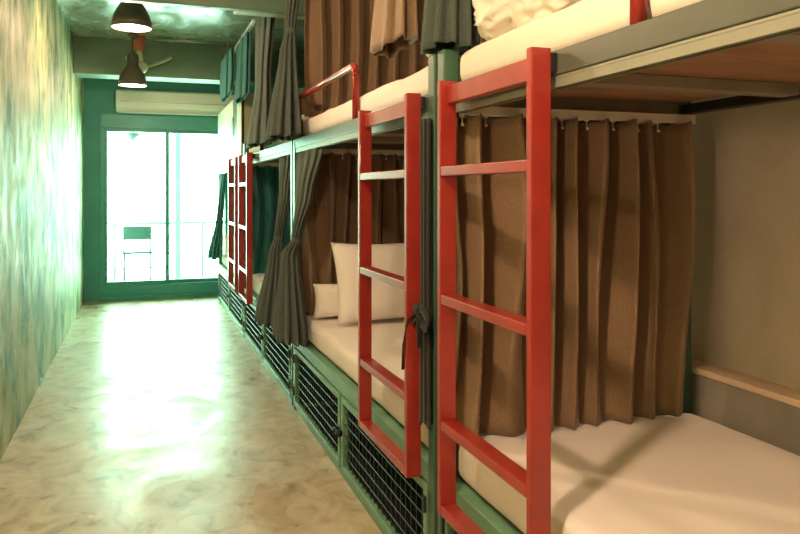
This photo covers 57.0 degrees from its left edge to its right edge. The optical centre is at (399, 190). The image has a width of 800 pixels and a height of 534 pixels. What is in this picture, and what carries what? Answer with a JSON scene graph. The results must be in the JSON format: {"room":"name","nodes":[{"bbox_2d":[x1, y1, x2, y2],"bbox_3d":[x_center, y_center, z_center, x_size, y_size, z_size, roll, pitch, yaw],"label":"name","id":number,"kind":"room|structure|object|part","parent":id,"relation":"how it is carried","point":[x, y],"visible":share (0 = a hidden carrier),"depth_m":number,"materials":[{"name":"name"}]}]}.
{"room":"dormitory","nodes":[
{"label":"dormitory","id":0,"kind":"room"},
{"bbox_2d":[0,0,83,459],"bbox_3d":[-1.711,-0.110,2.855,0.100,2.720,11.720,0,0,-19],"label":"wall","id":1,"kind":"structure","parent":0,"point":[42,98],"depth_m":4.58,"materials":[{"name":"green paint"}]},
{"bbox_2d":[73,36,304,87],"bbox_3d":[-2.016,-1.295,7.527,2.411,0.350,0.300,0,0,-19],"label":"beam","id":2,"kind":"structure","parent":1,"relation":"attached to","point":[99,58],"depth_m":7.27,"materials":[{"name":"green paint"}]},
{"bbox_2d":[105,0,304,15],"bbox_3d":[-0.946,-1.282,4.469,2.411,0.375,0.060,0,0,-19],"label":"beam","id":3,"kind":"structure","parent":1,"relation":"attached to","point":[258,6],"depth_m":4.43,"materials":[{"name":"green paint"}]},
{"bbox_2d":[108,275,217,281],"bbox_3d":[-2.906,1.270,9.509,4.000,0.160,1.630,0,0,-19],"label":"floor","id":4,"kind":"structure","parent":0,"point":[192,276],"depth_m":10.01,"materials":[{"name":"tile"}]},
{"bbox_2d":[122,226,151,280],"bbox_3d":[-3.345,0.815,9.371,0.360,0.750,0.380,0,0,-19],"label":"balcony chair","id":5,"kind":"object","parent":4,"relation":"on","point":[129,232],"visible":0.9,"depth_m":9.20,"materials":[{"name":"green plastic"}]},
{"bbox_3d":[-3.437,0.890,9.164,0.022,0.600,0.022,0,0,-42],"label":"leg","id":6,"kind":"part","parent":5,"relation":"part of","materials":[{"name":"grey plastic"}]},
{"bbox_3d":[-3.345,0.775,9.371,0.360,0.030,0.380,0,0,-19],"label":"seat","id":7,"kind":"part","parent":5,"relation":"part of","materials":[{"name":"grey plastic"}]},
{"bbox_3d":[-3.287,0.525,9.204,0.340,0.170,0.025,0,0,-19],"label":"backrest","id":8,"kind":"part","parent":5,"relation":"part of","materials":[{"name":"green plastic"}]},
{"bbox_3d":[-3.144,0.890,9.267,0.022,0.600,0.022,0,0,-42],"label":"leg","id":9,"kind":"part","parent":5,"relation":"part of","materials":[{"name":"grey plastic"}]},
{"bbox_2d":[108,220,224,278],"bbox_3d":[-3.166,0.803,10.175,3.850,0.774,0.048,0,0,-19],"label":"balcony railing","id":10,"kind":"object","parent":4,"relation":"on","point":[202,223],"visible":0.38,"depth_m":10.12,"materials":[{"name":"white metal"}]},
{"bbox_3d":[-3.850,0.820,9.936,0.037,0.740,0.037,0,0,-42],"label":"railing post","id":11,"kind":"part","parent":10,"relation":"part of","materials":[{"name":"white metal"}]},
{"bbox_3d":[-3.166,0.440,10.175,3.850,0.048,0.048,0,0,-19],"label":"handrail","id":12,"kind":"part","parent":10,"relation":"part of","materials":[{"name":"white metal"}]},
{"bbox_3d":[-2.765,0.820,10.316,0.037,0.740,0.037,0,0,3],"label":"railing post","id":13,"kind":"part","parent":10,"relation":"part of","materials":[{"name":"white metal"}]},
{"bbox_2d":[175,134,180,277],"bbox_3d":[-3.036,-0.010,10.062,0.080,2.400,0.080,0,0,-19],"label":"pillar","id":14,"kind":"structure","parent":4,"relation":"on","point":[177,136],"depth_m":10.02,"materials":[{"name":"paint"}]},
{"bbox_2d":[84,78,273,301],"bbox_3d":[-2.443,-0.110,8.744,2.411,2.720,0.120,0,0,-19],"label":"wall","id":15,"kind":"structure","parent":0,"point":[99,94],"depth_m":8.33,"materials":[{"name":"teal paint"}]},
{"bbox_2d":[99,113,227,301],"bbox_3d":[-2.724,0.185,8.619,1.485,2.130,0.130,0,0,-19],"label":"door","id":16,"kind":"structure","parent":15,"relation":"in","point":[189,287],"depth_m":8.54,"materials":[{"name":"teal metal"}]},
{"bbox_3d":[-3.039,0.180,8.519,0.705,1.800,0.030,0,0,-19],"label":"sash","id":17,"kind":"part","parent":16,"relation":"part of","materials":[{"name":"glass"}]},
{"bbox_3d":[-2.423,0.180,8.772,0.715,1.800,0.030,0,0,-19],"label":"sash","id":18,"kind":"part","parent":16,"relation":"part of","materials":[{"name":"glass"}]},
{"bbox_2d":[116,89,234,115],"bbox_3d":[-2.542,-1.009,8.529,1.400,0.262,0.216,0,0,-19],"label":"air conditioner","id":19,"kind":"object","parent":15,"relation":"attached to","point":[127,101],"visible":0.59,"depth_m":8.40,"materials":[{"name":"white plastic"}]},
{"bbox_3d":[-2.832,-1.080,9.297,4.000,0.060,1.180,0,0,-19],"label":"canopy","id":20,"kind":"object","parent":15,"relation":"attached to","visible":0},
{"bbox_2d":[126,132,140,140],"bbox_3d":[-3.267,-0.833,9.027,0.170,0.435,0.170,0,0,-19],"label":"lantern","id":21,"kind":"object","parent":20,"relation":"hanging from","point":[131,136],"visible":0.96,"depth_m":8.97,"materials":[{"name":"grey paint"}]},
{"bbox_2d":[57,0,304,50],"bbox_3d":[-0.509,-1.520,3.223,2.611,0.100,11.820,0,0,-19],"label":"ceiling","id":22,"kind":"structure","parent":0,"point":[84,18],"depth_m":6.50,"materials":[{"name":"paint"}]},
{"bbox_2d":[111,2,151,31],"bbox_3d":[-1.781,-1.274,4.886,0.254,0.389,0.254,0,0,-19],"label":"pendant lamp","id":23,"kind":"object","parent":22,"relation":"hanging from","point":[127,17],"visible":0.89,"depth_m":4.81,"materials":[{"name":"brown metal"}]},
{"bbox_2d":[118,33,146,87],"bbox_3d":[-2.500,-1.227,6.880,0.254,0.484,0.254,0,0,-19],"label":"pendant lamp","id":24,"kind":"object","parent":22,"relation":"hanging from","point":[132,75],"visible":1,"depth_m":6.83,"materials":[{"name":"brown metal"}]},
{"bbox_3d":[-2.500,-1.133,6.880,0.254,0.295,0.254,0,0,-19],"label":"lamp shade","id":25,"kind":"part","parent":24,"relation":"part of","materials":[{"name":"brown metal"}]},
{"bbox_2d":[125,36,171,86],"bbox_3d":[-2.407,-1.229,7.050,0.428,0.480,0.142,0,0,-19],"label":"ceiling fan","id":26,"kind":"object","parent":22,"relation":"hanging from","point":[139,43],"visible":0.59,"depth_m":7.00,"materials":[{"name":"plastic"}]},
{"bbox_3d":[-2.485,-1.275,7.034,0.089,0.141,0.070,0,0,-19],"label":"stem","id":27,"kind":"part","parent":26,"relation":"part of","materials":[{"name":"plastic"}]},
{"bbox_3d":[-2.459,-1.180,7.022,0.110,0.110,0.110,0,0,-19],"label":"motor","id":28,"kind":"part","parent":26,"relation":"part of","materials":[{"name":"plastic"}]},
{"bbox_3d":[-2.310,-1.238,7.064,0.234,0.132,0.104,0,0,-19],"label":"blade","id":29,"kind":"part","parent":26,"relation":"part of","materials":[{"name":"plastic"}]},
{"bbox_2d":[153,38,225,44],"bbox_3d":[-2.030,-1.450,7.130,0.680,0.023,0.024,0,0,-19],"label":"conduit","id":30,"kind":"object","parent":22,"relation":"attached to","point":[158,39],"visible":1,"depth_m":7.12,"materials":[{"name":"metal"}]},
{"bbox_2d":[227,16,255,53],"bbox_3d":[-1.421,-1.375,6.479,0.028,0.189,1.930,0,0,-19],"label":"track","id":31,"kind":"object","parent":22,"relation":"hanging from","point":[253,21],"visible":0.47,"depth_m":5.87,"materials":[{"name":"white metal"}]},
{"bbox_2d":[220,47,234,102],"bbox_3d":[-1.623,-1.061,6.892,0.068,0.378,1.194,0,0,-19],"label":"curtain","id":32,"kind":"object","parent":31,"relation":"hanging from","point":[227,68],"visible":1,"depth_m":6.65,"materials":[{"name":"teal fabric"}]},
{"bbox_2d":[235,31,250,104],"bbox_3d":[-1.326,-1.006,6.156,0.074,0.488,0.895,0,0,-19],"label":"curtain","id":33,"kind":"object","parent":31,"relation":"hanging from","point":[243,49],"visible":1,"depth_m":5.97,"materials":[{"name":"teal fabric"}]},
{"bbox_3d":[0.079,-1.409,2.316,0.028,0.119,4.520,0,0,-19],"label":"track","id":34,"kind":"object","parent":22,"relation":"attached to","visible":0},
{"bbox_2d":[266,0,300,141],"bbox_3d":[-0.656,-0.811,4.191,0.190,1.039,0.676,0,0,-19],"label":"curtain","id":35,"kind":"object","parent":34,"relation":"hanging from","point":[284,120],"visible":1,"depth_m":4.09,"materials":[{"name":"grey fabric"}]},
{"bbox_2d":[304,0,427,116],"bbox_3d":[-0.173,-0.863,4.282,0.781,0.886,0.170,0,0,-19],"label":"curtain","id":36,"kind":"object","parent":34,"relation":"hanging from","point":[337,33],"visible":0.52,"depth_m":4.22,"materials":[{"name":"beige fabric"}]},
{"bbox_2d":[370,0,421,58],"bbox_3d":[-0.033,-0.901,2.530,0.127,0.858,0.508,0,0,-19],"label":"curtain","id":37,"kind":"object","parent":34,"relation":"hanging from","point":[396,24],"visible":1,"depth_m":2.40,"materials":[{"name":"beige fabric"}]},
{"bbox_2d":[420,0,479,55],"bbox_3d":[0.144,-0.871,2.194,0.160,0.918,0.242,0,0,-19],"label":"curtain","id":38,"kind":"object","parent":34,"relation":"hanging from","point":[447,24],"visible":0.92,"depth_m":2.12,"materials":[{"name":"grey fabric"}]},
{"bbox_3d":[-0.587,-1.409,5.346,0.814,0.119,0.680,0,0,-19],"label":"track","id":39,"kind":"object","parent":22,"relation":"attached to","visible":0},
{"bbox_2d":[246,16,274,148],"bbox_3d":[-0.969,-0.821,5.126,0.158,1.018,0.928,0,0,-19],"label":"curtain","id":40,"kind":"object","parent":39,"relation":"hanging from","point":[265,26],"visible":0.91,"depth_m":5.00,"materials":[{"name":"grey fabric"}]},
{"bbox_2d":[0,295,381,533],"bbox_3d":[-0.489,1.300,3.166,2.611,0.100,11.700,0,0,-19],"label":"floor","id":41,"kind":"structure","parent":0,"point":[149,416],"depth_m":3.64,"materials":[{"name":"concrete"}]},
{"bbox_2d":[218,143,277,334],"bbox_3d":[-1.326,0.420,7.506,0.942,1.660,2.175,0,0,-19],"label":"bunk bed","id":42,"kind":"object","parent":41,"relation":"on","point":[227,280],"visible":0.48,"depth_m":6.88,"materials":[{"name":"metal"}]},
{"bbox_2d":[208,173,224,259],"bbox_3d":[-2.035,0.284,8.163,0.178,0.948,0.533,0,0,-19],"label":"curtain","id":43,"kind":"object","parent":42,"relation":"hanging from","point":[214,247],"visible":1,"depth_m":8.14,"materials":[{"name":"teal fabric"}]},
{"bbox_3d":[-2.040,0.420,8.382,0.050,1.660,0.050,0,0,-19],"label":"post","id":44,"kind":"part","parent":42,"relation":"part of","materials":[{"name":"metal"}]},
{"bbox_3d":[-1.877,1.055,7.868,0.026,0.326,1.020,0,0,-19],"label":"locker door","id":45,"kind":"part","parent":42,"relation":"part of","materials":[{"name":"green paint"}]},
{"bbox_3d":[-1.689,0.859,7.379,0.046,0.058,2.075,0,0,-19],"label":"rail","id":46,"kind":"part","parent":42,"relation":"part of","materials":[{"name":"metal"}]},
{"bbox_3d":[-1.691,1.236,7.378,0.034,0.028,2.075,0,0,-19],"label":"locker kick rail","id":47,"kind":"part","parent":42,"relation":"part of","materials":[{"name":"green metal"}]},
{"bbox_3d":[-1.531,1.055,6.879,0.026,0.326,1.020,0,0,-19],"label":"locker door","id":48,"kind":"part","parent":42,"relation":"part of","materials":[{"name":"green paint"}]},
{"bbox_2d":[222,254,263,273],"bbox_3d":[-1.292,0.764,7.515,0.834,0.127,2.061,0,0,-19],"label":"mattress","id":49,"kind":"object","parent":42,"relation":"on","point":[224,256],"visible":0.1,"depth_m":7.96,"materials":[{"name":"white fabric"}]},
{"bbox_2d":[224,235,234,253],"bbox_3d":[-1.752,0.590,8.180,0.400,0.215,0.150,0,0,-26],"label":"pillow","id":50,"kind":"object","parent":49,"relation":"on","point":[225,236],"visible":0.09,"depth_m":8.09,"materials":[{"name":"white fabric"}]},
{"bbox_3d":[-1.338,0.420,6.376,0.050,1.660,0.050,0,0,-19],"label":"post","id":51,"kind":"part","parent":42,"relation":"part of","materials":[{"name":"metal"}]},
{"bbox_2d":[218,93,304,173],"bbox_3d":[-1.322,-0.527,7.505,0.855,0.675,2.060,0,0,-19],"label":"wall","id":52,"kind":"structure","parent":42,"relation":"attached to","point":[233,120],"depth_m":6.96,"materials":[{"name":"white paint"}]},
{"bbox_3d":[-1.816,-0.527,7.647,0.009,0.675,1.465,0,0,-19],"label":"door","id":53,"kind":"part","parent":52,"relation":"part of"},
{"bbox_3d":[-1.580,-0.610,6.954,0.004,0.180,0.180,0,0,-19],"label":"finger pull","id":54,"kind":"part","parent":52,"relation":"part of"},
{"bbox_2d":[238,136,391,405],"bbox_3d":[-0.599,0.355,5.430,0.942,1.790,2.175,0,0,-19],"label":"bunk bed","id":55,"kind":"object","parent":41,"relation":"on","point":[277,358],"visible":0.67,"depth_m":5.67,"materials":[{"name":"metal"}]},
{"bbox_3d":[-1.313,0.420,6.306,0.050,1.660,0.050,0,0,-19],"label":"post","id":56,"kind":"part","parent":55,"relation":"part of","materials":[{"name":"metal"}]},
{"bbox_3d":[-0.962,0.859,5.303,0.046,0.058,2.075,0,0,-19],"label":"rail","id":57,"kind":"part","parent":55,"relation":"part of","materials":[{"name":"green metal"}]},
{"bbox_3d":[-1.150,1.055,5.792,0.026,0.326,1.020,0,0,-19],"label":"locker door","id":58,"kind":"part","parent":55,"relation":"part of","materials":[{"name":"green paint"}]},
{"bbox_3d":[-0.964,1.236,5.302,0.034,0.028,2.075,0,0,-19],"label":"locker kick rail","id":59,"kind":"part","parent":55,"relation":"part of","materials":[{"name":"green metal"}]},
{"bbox_2d":[249,139,287,152],"bbox_3d":[-0.579,-0.354,5.434,0.794,0.111,2.060,0,0,-19],"label":"mattress","id":60,"kind":"object","parent":55,"relation":"on","point":[277,142],"visible":0.02,"depth_m":5.27,"materials":[{"name":"white fabric"}]},
{"bbox_2d":[302,114,311,121],"bbox_3d":[-0.666,-0.471,5.197,0.455,0.118,0.777,0,0,-19],"label":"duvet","id":61,"kind":"object","parent":60,"relation":"on","point":[304,118],"visible":0.02,"depth_m":4.82,"materials":[{"name":"white fabric"}]},
{"bbox_3d":[-0.921,-0.271,6.443,0.780,0.053,0.046,0,0,-19],"label":"rail","id":62,"kind":"part","parent":55,"relation":"part of","materials":[{"name":"metal"}]},
{"bbox_2d":[253,165,290,273],"bbox_3d":[-0.931,0.241,6.346,0.780,0.921,0.163,0,0,-19],"label":"curtain","id":63,"kind":"object","parent":55,"relation":"hanging from","point":[265,179],"visible":0.24,"depth_m":6.27,"materials":[{"name":"teal fabric"}]},
{"bbox_3d":[-0.962,-0.271,5.303,0.046,0.053,2.075,0,0,-19],"label":"rail","id":64,"kind":"part","parent":55,"relation":"part of","materials":[{"name":"green metal"}]},
{"bbox_2d":[255,155,290,327],"bbox_3d":[-0.769,0.296,4.497,0.220,1.024,0.509,0,0,-19],"label":"curtain","id":65,"kind":"object","parent":55,"relation":"hanging from","point":[265,308],"visible":0.77,"depth_m":4.48,"materials":[{"name":"grey fabric"}]},
{"bbox_3d":[-0.804,1.055,4.803,0.026,0.326,1.020,0,0,-19],"label":"locker door","id":66,"kind":"part","parent":55,"relation":"part of","materials":[{"name":"green paint"}]},
{"bbox_2d":[253,274,306,315],"bbox_3d":[-0.565,0.765,5.439,0.835,0.127,2.061,0,0,-19],"label":"mattress","id":67,"kind":"object","parent":55,"relation":"on","point":[257,278],"visible":0.06,"depth_m":5.87,"materials":[{"name":"white fabric"}]},
{"bbox_3d":[-0.611,0.420,4.300,0.050,1.660,0.050,0,0,-19],"label":"post","id":68,"kind":"part","parent":55,"relation":"part of","materials":[{"name":"green metal"}]},
{"bbox_2d":[293,54,669,533],"bbox_3d":[0.128,0.355,3.353,0.942,1.790,2.175,0,0,-19],"label":"bunk bed","id":69,"kind":"object","parent":41,"relation":"on","point":[386,464],"visible":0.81,"depth_m":2.72,"materials":[{"name":"green paint"}]},
{"bbox_2d":[272,147,323,346],"bbox_3d":[-0.561,0.296,3.935,0.210,1.024,0.709,0,0,-19],"label":"curtain","id":70,"kind":"object","parent":69,"relation":"hanging from","point":[290,326],"visible":1,"depth_m":3.95,"materials":[{"name":"grey fabric"}]},
{"bbox_3d":[-0.586,0.420,4.229,0.050,1.660,0.050,0,0,-19],"label":"post","id":71,"kind":"part","parent":69,"relation":"part of","materials":[{"name":"green metal"}]},
{"bbox_3d":[-0.423,1.055,3.715,0.026,0.326,1.020,0,0,-19],"label":"locker door","id":72,"kind":"part","parent":69,"relation":"part of","materials":[{"name":"green paint"}]},
{"bbox_3d":[-0.378,-0.419,3.611,0.031,0.244,1.206,0,0,-19],"label":"guard rail","id":73,"kind":"part","parent":69,"relation":"part of","materials":[{"name":"red metal"}]},
{"bbox_3d":[-0.236,1.236,3.226,0.034,0.028,2.075,0,0,-19],"label":"locker kick rail","id":74,"kind":"part","parent":69,"relation":"part of","materials":[{"name":"green metal"}]},
{"bbox_2d":[300,153,403,315],"bbox_3d":[-0.205,0.241,4.276,0.776,0.921,0.159,0,0,-19],"label":"curtain","id":75,"kind":"object","parent":69,"relation":"hanging from","point":[332,216],"visible":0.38,"depth_m":4.23,"materials":[{"name":"beige fabric"}]},
{"bbox_3d":[-0.234,-0.271,3.226,0.046,0.053,2.075,0,0,-19],"label":"rail","id":76,"kind":"part","parent":69,"relation":"part of","materials":[{"name":"green metal"}]},
{"bbox_3d":[-0.234,0.859,3.226,0.046,0.058,2.075,0,0,-19],"label":"rail","id":77,"kind":"part","parent":69,"relation":"part of","materials":[{"name":"metal"}]},
{"bbox_3d":[-0.194,-0.271,4.366,0.780,0.053,0.046,0,0,-19],"label":"rail","id":78,"kind":"part","parent":69,"relation":"part of","materials":[{"name":"metal"}]},
{"bbox_3d":[0.157,0.851,3.364,0.778,0.011,2.071,0,0,-19],"label":"board","id":79,"kind":"part","parent":69,"relation":"part of","materials":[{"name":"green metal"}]},
{"bbox_2d":[302,62,461,135],"bbox_3d":[0.148,-0.355,3.358,0.795,0.112,2.060,0,0,-19],"label":"mattress","id":80,"kind":"object","parent":69,"relation":"on","point":[392,93],"visible":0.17,"depth_m":2.86,"materials":[{"name":"white fabric"}]},
{"bbox_2d":[425,36,480,61],"bbox_3d":[0.259,-0.463,2.457,0.351,0.103,0.234,0,0,-19],"label":"duvet","id":81,"kind":"object","parent":80,"relation":"on","point":[427,55],"visible":0.02,"depth_m":2.37,"materials":[{"name":"white fabric"}]},
{"bbox_3d":[-0.076,1.055,2.727,0.026,0.326,1.020,0,0,-19],"label":"locker door","id":82,"kind":"part","parent":69,"relation":"part of","materials":[{"name":"green paint"}]},
{"bbox_2d":[401,118,432,430],"bbox_3d":[0.059,0.246,2.213,0.070,0.923,0.176,0,0,-29],"label":"curtain","id":83,"kind":"object","parent":69,"relation":"hanging from","point":[423,312],"visible":0.99,"depth_m":2.19,"materials":[{"name":"grey fabric"}]},
{"bbox_3d":[0.117,0.420,2.224,0.050,1.660,0.050,0,0,-19],"label":"post","id":84,"kind":"part","parent":69,"relation":"part of","materials":[{"name":"green metal"}]},
{"bbox_2d":[306,315,636,446],"bbox_3d":[0.163,0.765,3.362,0.836,0.126,2.061,0,0,-19],"label":"mattress","id":85,"kind":"object","parent":69,"relation":"on","point":[339,343],"visible":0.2,"depth_m":3.41,"materials":[{"name":"white fabric"}]},
{"bbox_2d":[313,284,338,318],"bbox_3d":[-0.258,0.602,4.096,0.460,0.190,0.133,0,0,-19],"label":"pillow","id":86,"kind":"object","parent":85,"relation":"on","point":[326,295],"visible":0.29,"depth_m":4.00,"materials":[{"name":"white fabric"}]},
{"bbox_2d":[331,242,403,325],"bbox_3d":[-0.070,0.485,3.982,0.600,0.423,0.212,0,0,-23],"label":"pillow","id":87,"kind":"object","parent":85,"relation":"on","point":[387,299],"visible":0.44,"depth_m":3.88,"materials":[{"name":"white fabric"}]},
{"bbox_3d":[0.157,-0.291,3.364,0.778,0.011,2.071,0,0,-19],"label":"board","id":88,"kind":"part","parent":69,"relation":"part of","materials":[{"name":"red wood"}]},
{"bbox_3d":[0.549,-0.265,3.501,0.046,0.030,2.075,0,0,-19],"label":"rail","id":89,"kind":"part","parent":69,"relation":"part of","materials":[{"name":"black metal"}]},
{"bbox_3d":[0.900,0.420,2.498,0.050,1.660,0.050,0,0,-19],"label":"post","id":90,"kind":"part","parent":69,"relation":"part of","materials":[{"name":"green paint"}]},
{"bbox_2d":[437,0,799,533],"bbox_3d":[0.855,0.355,1.277,0.942,1.790,2.175,0,0,-19],"label":"bunk bed","id":91,"kind":"object","parent":41,"relation":"on","point":[645,70],"visible":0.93,"depth_m":1.67,"materials":[{"name":"green paint"}]},
{"bbox_3d":[0.141,0.420,2.153,0.050,1.660,0.050,0,0,-19],"label":"post","id":92,"kind":"part","parent":91,"relation":"part of","materials":[{"name":"red metal"}]},
{"bbox_3d":[0.304,1.055,1.639,0.026,0.326,1.020,0,0,-19],"label":"locker door","id":93,"kind":"part","parent":91,"relation":"part of","materials":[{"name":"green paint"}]},
{"bbox_3d":[0.493,0.859,1.150,0.046,0.058,2.075,0,0,-19],"label":"rail","id":94,"kind":"part","parent":91,"relation":"part of","materials":[{"name":"green metal"}]},
{"bbox_3d":[0.884,0.851,1.287,0.778,0.011,2.071,0,0,-19],"label":"board","id":95,"kind":"part","parent":91,"relation":"part of","materials":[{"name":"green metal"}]},
{"bbox_2d":[456,112,694,436],"bbox_3d":[0.524,0.241,2.192,0.778,0.921,0.169,0,0,-19],"label":"curtain","id":96,"kind":"object","parent":91,"relation":"hanging from","point":[623,193],"visible":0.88,"depth_m":2.19,"materials":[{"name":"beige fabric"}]},
{"bbox_2d":[460,0,702,80],"bbox_3d":[0.875,-0.355,1.281,0.796,0.112,2.060,0,0,-19],"label":"mattress","id":97,"kind":"object","parent":91,"relation":"on","point":[583,20],"visible":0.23,"depth_m":1.60,"materials":[{"name":"beige fabric"}]},
{"bbox_2d":[472,0,581,40],"bbox_3d":[0.391,-0.547,1.950,0.330,0.275,0.459,0,0,-19],"label":"duvet","id":98,"kind":"object","parent":97,"relation":"on","point":[493,19],"visible":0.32,"depth_m":1.88,"materials":[{"name":"beige fabric"}]},
{"bbox_3d":[0.533,-0.271,2.290,0.780,0.053,0.046,0,0,-19],"label":"rail","id":99,"kind":"part","parent":91,"relation":"part of","materials":[{"name":"grey metal"}]},
{"bbox_2d":[459,413,799,533],"bbox_3d":[0.890,0.765,1.286,0.834,0.126,2.061,0,0,-19],"label":"mattress","id":100,"kind":"object","parent":91,"relation":"on","point":[687,473],"visible":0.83,"depth_m":1.82,"materials":[{"name":"white fabric"}]},
{"bbox_3d":[0.621,-0.419,0.760,0.031,0.244,1.206,0,0,-19],"label":"guard rail","id":101,"kind":"part","parent":91,"relation":"part of","materials":[{"name":"red metal"}]},
{"bbox_3d":[0.493,-0.271,1.150,0.046,0.053,2.075,0,0,-19],"label":"rail","id":102,"kind":"part","parent":91,"relation":"part of","materials":[{"name":"grey metal"}]},
{"bbox_3d":[0.884,-0.291,1.287,0.778,0.011,2.071,0,0,-19],"label":"board","id":103,"kind":"part","parent":91,"relation":"part of","materials":[{"name":"red wood"}]},
{"bbox_3d":[0.925,0.420,2.427,0.050,1.660,0.050,0,0,-19],"label":"post","id":104,"kind":"part","parent":91,"relation":"part of","materials":[{"name":"green paint"}]},
{"bbox_3d":[1.276,-0.265,1.424,0.046,0.030,2.075,0,0,-19],"label":"rail","id":105,"kind":"part","parent":91,"relation":"part of","materials":[{"name":"black metal"}]},
{"bbox_2d":[298,83,799,390],"bbox_3d":[0.659,-0.110,3.685,0.100,2.720,11.720,0,0,-19],"label":"wall","id":106,"kind":"structure","parent":0,"point":[745,290],"depth_m":2.30,"materials":[{"name":"beige paint"}]},
{"bbox_2d":[233,11,304,19],"bbox_3d":[-0.443,-1.190,4.806,1.240,0.120,0.235,0,0,-19],"label":"trim","id":107,"kind":"structure","parent":106,"relation":"attached to","point":[234,12],"depth_m":4.71,"materials":[{"name":"paint"}]},
{"bbox_2d":[691,372,799,455],"bbox_3d":[0.592,0.922,3.598,0.085,0.655,11.600,0,0,-19],"label":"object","id":108,"kind":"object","parent":106,"relation":"attached to","point":[776,423],"depth_m":2.20,"materials":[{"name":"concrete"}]},
{"bbox_2d":[691,358,799,407],"bbox_3d":[0.589,0.585,3.597,0.091,0.020,11.600,0,0,-19],"label":"trim","id":109,"kind":"structure","parent":106,"relation":"attached to","point":[781,393],"depth_m":2.22,"materials":[{"name":"brown wood"}]}
]}

